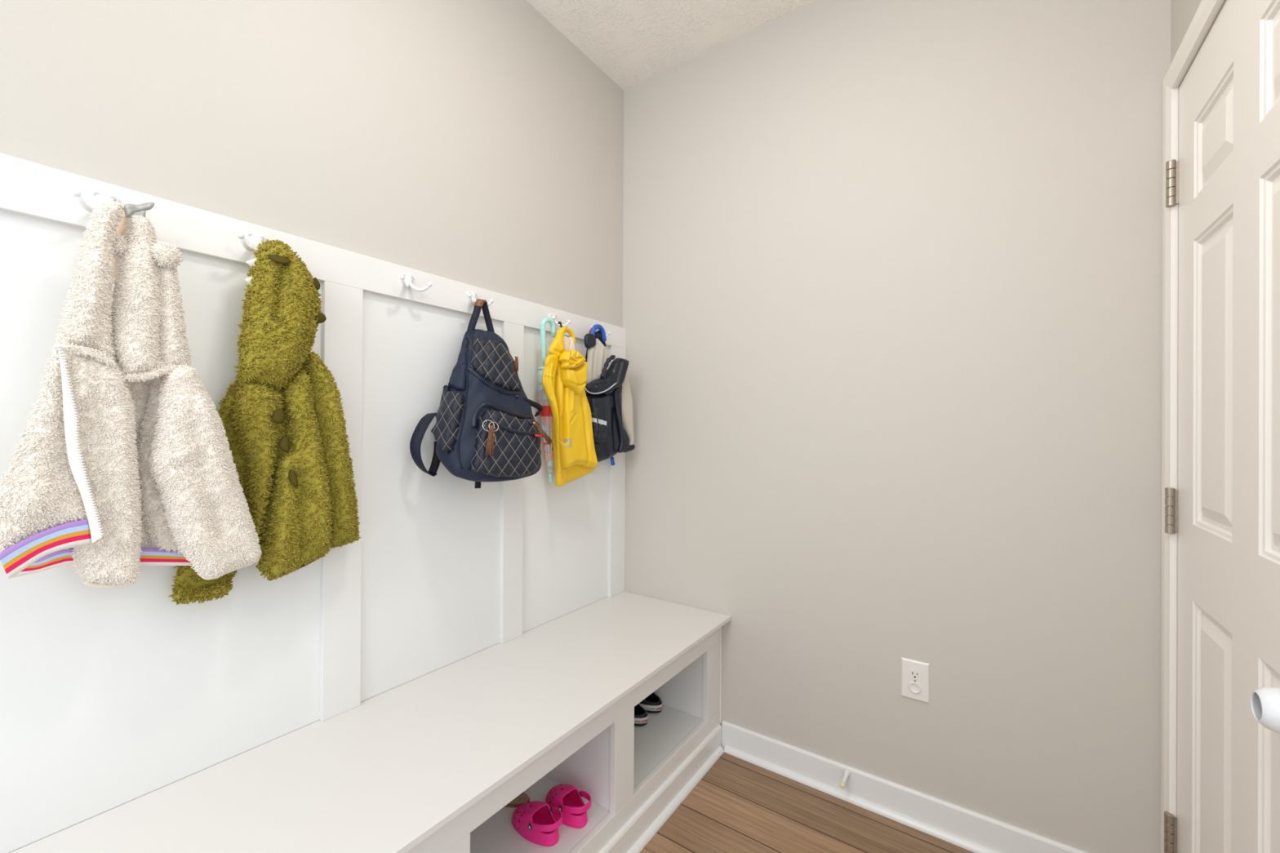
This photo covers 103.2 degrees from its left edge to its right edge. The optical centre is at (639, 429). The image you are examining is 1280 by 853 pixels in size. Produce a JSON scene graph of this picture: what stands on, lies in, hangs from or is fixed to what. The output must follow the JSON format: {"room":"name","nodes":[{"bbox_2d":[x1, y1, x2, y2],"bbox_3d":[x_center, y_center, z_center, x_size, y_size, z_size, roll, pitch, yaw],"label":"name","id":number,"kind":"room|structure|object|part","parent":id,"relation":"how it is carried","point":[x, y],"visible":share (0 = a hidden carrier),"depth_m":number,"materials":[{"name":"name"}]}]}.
{"room":"mudroom","nodes":[
{"label":"mudroom","id":0,"kind":"room"},
{"bbox_2d":[0,0,623,852],"bbox_3d":[-1.065,-0.145,0.944,0.120,2.740,3.520,0,0,35],"label":"wall","id":1,"kind":"structure","parent":0,"point":[470,142],"depth_m":1.31,"materials":[{"name":"grey paint"}]},
{"bbox_2d":[70,188,119,213],"bbox_3d":[-0.960,-0.408,0.913,0.055,0.049,0.094,0,0,35],"label":"coat hook","id":2,"kind":"object","parent":1,"relation":"attached to","point":[98,197],"visible":0.53,"depth_m":0.91,"materials":[{"name":"white metal"}]},
{"bbox_3d":[-0.977,-0.417,0.925,0.008,0.030,0.041,0,0,35],"label":"plate","id":3,"kind":"part","parent":2,"relation":"part of","materials":[{"name":"white metal"}]},
{"bbox_2d":[0,200,262,588],"bbox_3d":[-0.895,-0.060,0.920,0.120,0.708,0.350,0,0,37],"label":"jacket","id":4,"kind":"object","parent":2,"relation":"hanging from","point":[122,463],"visible":1,"depth_m":0.88,"materials":[{"name":"beige fabric"}]},
{"bbox_3d":[-0.937,0.027,0.800,0.043,0.327,0.106,0,0,35],"label":"panel","id":5,"kind":"part","parent":4,"relation":"part of","materials":[{"name":"white fabric"}]},
{"bbox_2d":[53,200,124,360],"bbox_3d":[-0.928,-0.256,0.857,0.071,0.284,0.065,0,0,-20],"label":"hood","id":6,"kind":"object","parent":4,"relation":"attached to","point":[88,322],"depth_m":0.85,"materials":[{"name":"white fabric"}]},
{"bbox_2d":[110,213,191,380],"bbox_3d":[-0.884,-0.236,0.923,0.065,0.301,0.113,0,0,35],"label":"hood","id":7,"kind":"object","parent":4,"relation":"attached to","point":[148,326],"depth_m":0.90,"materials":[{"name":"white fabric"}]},
{"bbox_3d":[-0.898,0.059,0.958,0.040,0.376,0.089,0,0,35],"label":"panel","id":8,"kind":"part","parent":4,"relation":"part of","materials":[{"name":"white fabric"}]},
{"bbox_2d":[236,231,266,251],"bbox_3d":[-0.828,-0.407,1.104,0.055,0.049,0.094,0,0,35],"label":"coat hook","id":9,"kind":"object","parent":1,"relation":"attached to","point":[251,237],"visible":0.56,"depth_m":1.10,"materials":[{"name":"white metal"}]},
{"bbox_3d":[-0.844,-0.416,1.115,0.008,0.030,0.041,0,0,35],"label":"plate","id":10,"kind":"part","parent":9,"relation":"part of","materials":[{"name":"white metal"}]},
{"bbox_2d":[168,239,360,604],"bbox_3d":[-0.781,-0.029,1.101,0.110,0.766,0.350,0,0,41],"label":"jacket","id":11,"kind":"object","parent":9,"relation":"hanging from","point":[283,420],"visible":0.94,"depth_m":1.08,"materials":[{"name":"green fabric"}]},
{"bbox_2d":[233,239,322,391],"bbox_3d":[-0.773,-0.247,1.101,0.095,0.329,0.164,0,0,35],"label":"hood","id":12,"kind":"object","parent":11,"relation":"attached to","point":[282,315],"depth_m":1.07,"materials":[{"name":"green fabric"}]},
{"bbox_2d":[0,209,608,852],"bbox_3d":[-0.864,0.165,1.126,0.004,1.092,2.750,0,0,35],"label":"wall panel","id":13,"kind":"object","parent":1,"relation":"attached to","point":[110,698],"depth_m":1.09,"materials":[{"name":"white paint"}]},
{"bbox_2d":[0,152,626,348],"bbox_3d":[-0.855,-0.406,1.122,0.019,0.090,2.750,0,0,35],"label":"trim","id":14,"kind":"structure","parent":1,"relation":"attached to","point":[27,188],"depth_m":1.09,"materials":[{"name":"white paint"}]},
{"bbox_2d":[319,280,363,721],"bbox_3d":[-0.751,0.175,1.276,0.019,1.072,0.092,0,0,35],"label":"trim","id":15,"kind":"structure","parent":1,"relation":"attached to","point":[340,570],"depth_m":1.27,"materials":[{"name":"white paint"}]},
{"bbox_2d":[399,273,431,292],"bbox_3d":[-0.626,-0.406,1.392,0.055,0.049,0.094,0,0,35],"label":"coat hook","id":16,"kind":"object","parent":1,"relation":"attached to","point":[406,279],"visible":1,"depth_m":1.40,"materials":[{"name":"white metal"}]},
{"bbox_3d":[-0.643,-0.415,1.404,0.008,0.030,0.041,0,0,35],"label":"plate","id":17,"kind":"part","parent":16,"relation":"part of","materials":[{"name":"white metal"}]},
{"bbox_2d":[466,291,493,306],"bbox_3d":[-0.505,-0.404,1.567,0.055,0.049,0.094,0,0,35],"label":"coat hook","id":18,"kind":"object","parent":1,"relation":"attached to","point":[472,295],"visible":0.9,"depth_m":1.57,"materials":[{"name":"white metal"}]},
{"bbox_3d":[-0.521,-0.413,1.579,0.008,0.030,0.041,0,0,35],"label":"plate","id":19,"kind":"part","parent":18,"relation":"part of","materials":[{"name":"white metal"}]},
{"bbox_2d":[409,298,551,488],"bbox_3d":[-0.450,-0.113,1.499,0.219,0.574,0.409,0,0,35],"label":"backpack","id":20,"kind":"object","parent":18,"relation":"hanging from","point":[486,428],"visible":1,"depth_m":1.45,"materials":[{"name":"navy quilted fabric"},{"name":"brown leather"},{"name":"metal"}]},
{"bbox_3d":[-0.487,-0.341,1.565,0.023,0.115,0.107,0,0,27],"label":"handle","id":21,"kind":"part","parent":20,"relation":"part of","materials":[{"name":"black"}]},
{"bbox_2d":[499,321,524,644],"bbox_3d":[-0.437,0.177,1.727,0.019,1.072,0.087,0,0,35],"label":"trim","id":22,"kind":"structure","parent":1,"relation":"attached to","point":[511,491],"depth_m":1.72,"materials":[{"name":"white paint"}]},
{"bbox_2d":[548,313,570,327],"bbox_3d":[-0.303,-0.401,1.857,0.055,0.049,0.094,0,0,35],"label":"coat hook","id":23,"kind":"object","parent":1,"relation":"attached to","point":[553,317],"visible":0.7,"depth_m":1.87,"materials":[{"name":"white metal"}]},
{"bbox_2d":[536,317,555,483],"bbox_3d":[-0.325,-0.097,1.786,0.064,0.585,0.094,0,0,35],"label":"umbrella","id":24,"kind":"object","parent":23,"relation":"hanging from","point":[546,415],"visible":0.64,"depth_m":1.77,"materials":[{"name":"teal plastic"}]},
{"bbox_3d":[-0.322,-0.307,1.773,0.027,0.165,0.074,0,0,35],"label":"handle","id":25,"kind":"part","parent":24,"relation":"part of","materials":[{"name":"teal plastic"}]},
{"bbox_3d":[-0.319,-0.410,1.869,0.008,0.030,0.041,0,0,35],"label":"plate","id":26,"kind":"part","parent":23,"relation":"part of","materials":[{"name":"white metal"}]},
{"bbox_2d":[542,321,598,487],"bbox_3d":[-0.239,-0.091,1.821,0.124,0.597,0.292,0,0,35],"label":"raincoat","id":27,"kind":"object","parent":23,"relation":"hanging from","point":[564,379],"visible":1,"depth_m":1.78,"materials":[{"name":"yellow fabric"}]},
{"bbox_2d":[548,326,566,358],"bbox_3d":[-0.281,-0.301,1.756,0.033,0.122,0.080,0,0,40],"label":"hood","id":28,"kind":"object","parent":27,"relation":"attached to","point":[557,348],"depth_m":1.74,"materials":[{"name":"yellow plastic"}]},
{"bbox_2d":[564,438,572,447],"bbox_3d":[-0.256,0.047,1.785,0.022,0.033,0.024,0,0,35],"label":"print","id":29,"kind":"object","parent":27,"relation":"attached to","point":[567,442],"depth_m":1.78,"materials":[{"name":"blue"}]},
{"bbox_2d":[564,326,575,343],"bbox_3d":[-0.255,-0.334,1.802,0.019,0.059,0.069,0,0,40],"label":"hood","id":30,"kind":"object","parent":27,"relation":"attached to","point":[571,339],"depth_m":1.80,"materials":[{"name":"yellow plastic"}]},
{"bbox_2d":[591,325,610,337],"bbox_3d":[-0.167,-0.395,2.052,0.055,0.049,0.094,0,0,35],"label":"coat hook","id":31,"kind":"object","parent":1,"relation":"attached to","point":[596,331],"visible":0.39,"depth_m":2.07,"materials":[{"name":"white metal"}]},
{"bbox_2d":[588,324,614,465],"bbox_3d":[-0.147,-0.130,2.052,0.047,0.566,0.198,0,0,28],"label":"umbrella","id":32,"kind":"object","parent":31,"relation":"hanging from","point":[592,331],"visible":0.13,"depth_m":2.01,"materials":[{"name":"fabric"}]},
{"bbox_3d":[-0.166,-0.325,2.003,0.029,0.177,0.092,0,0,35],"label":"handle","id":33,"kind":"part","parent":32,"relation":"part of","materials":[{"name":"blue plastic"}]},
{"bbox_2d":[583,329,635,462],"bbox_3d":[-0.125,-0.131,2.022,0.103,0.530,0.353,0,0,35],"label":"life vest","id":34,"kind":"object","parent":31,"relation":"hanging from","point":[610,399],"visible":0.91,"depth_m":2.00,"materials":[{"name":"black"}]},
{"bbox_2d":[607,345,626,596],"bbox_3d":[-0.102,0.180,2.208,0.019,1.072,0.103,0,0,35],"label":"trim","id":35,"kind":"structure","parent":1,"relation":"attached to","point":[616,473],"depth_m":2.19,"materials":[{"name":"white paint"}]},
{"bbox_2d":[526,0,813,90],"bbox_3d":[-0.305,-1.562,0.421,1.957,0.100,3.520,0,0,35],"label":"ceiling","id":36,"kind":"structure","parent":0,"point":[632,42],"depth_m":1.89,"materials":[{"name":"white paint"}]},
{"bbox_2d":[640,749,974,852],"bbox_3d":[-0.318,1.278,0.417,1.957,0.100,3.520,0,0,35],"label":"floor","id":37,"kind":"structure","parent":0,"point":[739,806],"depth_m":1.59,"materials":[{"name":"brown wood"}]},
{"bbox_2d":[10,591,731,852],"bbox_3d":[-0.651,0.969,0.973,0.526,0.516,2.750,0,0,35],"label":"storage bench","id":38,"kind":"object","parent":37,"relation":"on","point":[431,762],"visible":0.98,"depth_m":1.26,"materials":[{"name":"white paint"}]},
{"bbox_2d":[504,791,529,807],"bbox_3d":[-0.387,1.063,1.487,0.140,0.039,0.066,0,0,21],"label":"sandal","id":39,"kind":"object","parent":38,"relation":"on","point":[523,797],"visible":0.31,"depth_m":1.46,"materials":[{"name":"brown leather"}]},
{"bbox_2d":[511,800,562,846],"bbox_3d":[-0.278,1.050,1.367,0.168,0.066,0.083,0,0,35],"label":"clog","id":40,"kind":"object","parent":38,"relation":"on","point":[535,820],"visible":1,"depth_m":1.35,"materials":[{"name":"pink plastic"}]},
{"bbox_3d":[-0.480,0.978,0.853,0.019,0.501,2.749,0,0,35],"label":"frame","id":41,"kind":"part","parent":38,"relation":"part of","materials":[{"name":"white paint"}]},
{"bbox_2d":[545,783,591,828],"bbox_3d":[-0.206,1.051,1.430,0.166,0.066,0.085,0,0,35],"label":"clog","id":42,"kind":"object","parent":38,"relation":"in","point":[567,798],"visible":0.98,"depth_m":1.41,"materials":[{"name":"pink plastic"}]},
{"bbox_2d":[634,703,648,726],"bbox_3d":[-0.062,1.045,1.908,0.205,0.079,0.093,0,0,35],"label":"sneaker","id":43,"kind":"object","parent":38,"relation":"on","point":[641,716],"visible":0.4,"depth_m":1.85,"materials":[{"name":"black fabric"}]},
{"bbox_2d":[639,692,662,713],"bbox_3d":[-0.004,1.046,1.994,0.207,0.079,0.092,0,0,35],"label":"sneaker","id":44,"kind":"object","parent":38,"relation":"on","point":[652,704],"visible":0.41,"depth_m":1.94,"materials":[{"name":"black fabric"}]},
{"bbox_3d":[-0.471,1.183,0.839,0.012,0.090,2.738,0,0,35],"label":"moulding","id":45,"kind":"part","parent":38,"relation":"part of","materials":[{"name":"white paint"}]},
{"bbox_3d":[-0.464,1.218,0.824,0.017,0.019,2.721,0,0,35],"label":"shoe moulding","id":46,"kind":"part","parent":38,"relation":"part of","materials":[{"name":"white paint"}]},
{"bbox_2d":[622,0,1170,852],"bbox_3d":[0.660,-0.135,1.814,1.717,2.740,0.120,0,0,35],"label":"wall","id":47,"kind":"structure","parent":0,"point":[892,269],"depth_m":1.59,"materials":[{"name":"grey paint"}]},
{"bbox_2d":[840,768,850,788],"bbox_3d":[0.673,1.149,1.668,0.023,0.029,0.073,0,0,35],"label":"door stop","id":48,"kind":"object","parent":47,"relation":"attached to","point":[846,772],"visible":1,"depth_m":1.67,"materials":[{"name":"white paint"}]},
{"bbox_3d":[0.678,1.147,1.675,0.023,0.025,0.057,0,0,35],"label":"stem","id":49,"kind":"part","parent":48,"relation":"part of","materials":[{"name":"white paint"}]},
{"bbox_2d":[721,720,1088,852],"bbox_3d":[0.820,1.184,1.616,1.220,0.103,0.012,0,0,35],"label":"baseboard","id":50,"kind":"structure","parent":47,"relation":"attached to","point":[994,834],"depth_m":1.61,"materials":[{"name":"white paint"}]},
{"bbox_2d":[901,657,929,703],"bbox_3d":[0.862,0.788,1.589,0.078,0.122,0.011,0,0,35],"label":"wall outlet","id":51,"kind":"object","parent":47,"relation":"attached to","point":[912,670],"depth_m":1.59,"materials":[{"name":"white plastic"}]},
{"bbox_3d":[0.859,0.808,1.586,0.036,0.036,0.003,0,0,35],"label":"outlet plug cap","id":52,"kind":"part","parent":51,"relation":"part of","materials":[{"name":"white plastic"}]},
{"bbox_2d":[908,669,921,679],"bbox_3d":[0.861,0.768,1.588,0.034,0.028,0.002,0,0,35],"label":"receptacle","id":53,"kind":"object","parent":51,"relation":"attached to","point":[913,674],"depth_m":1.59,"materials":[{"name":"white plastic"}]},
{"bbox_2d":[1170,0,1226,817],"bbox_3d":[1.105,-0.135,0.846,0.120,2.740,1.200,0,0,35],"label":"wall","id":54,"kind":"structure","parent":0,"point":[1183,12],"depth_m":1.22,"materials":[{"name":"grey paint"}]},
{"bbox_2d":[1160,0,1224,852],"bbox_3d":[1.059,0.174,0.900,0.017,2.123,0.916,0,0,35],"label":"trim","id":55,"kind":"structure","parent":54,"relation":"attached to","point":[1207,11],"depth_m":1.23,"materials":[{"name":"white paint"}]},
{"bbox_2d":[1164,0,1279,852],"bbox_3d":[1.048,0.202,0.912,0.121,2.050,0.796,0,0,35],"label":"door","id":56,"kind":"structure","parent":54,"relation":"in","point":[1224,511],"depth_m":0.97,"materials":[{"name":"white paint"}]},
{"bbox_3d":[0.816,0.357,0.636,0.056,0.058,0.058,0,0,35],"label":"knob cover","id":57,"kind":"part","parent":56,"relation":"part of","materials":[{"name":"white plastic"}]}
]}

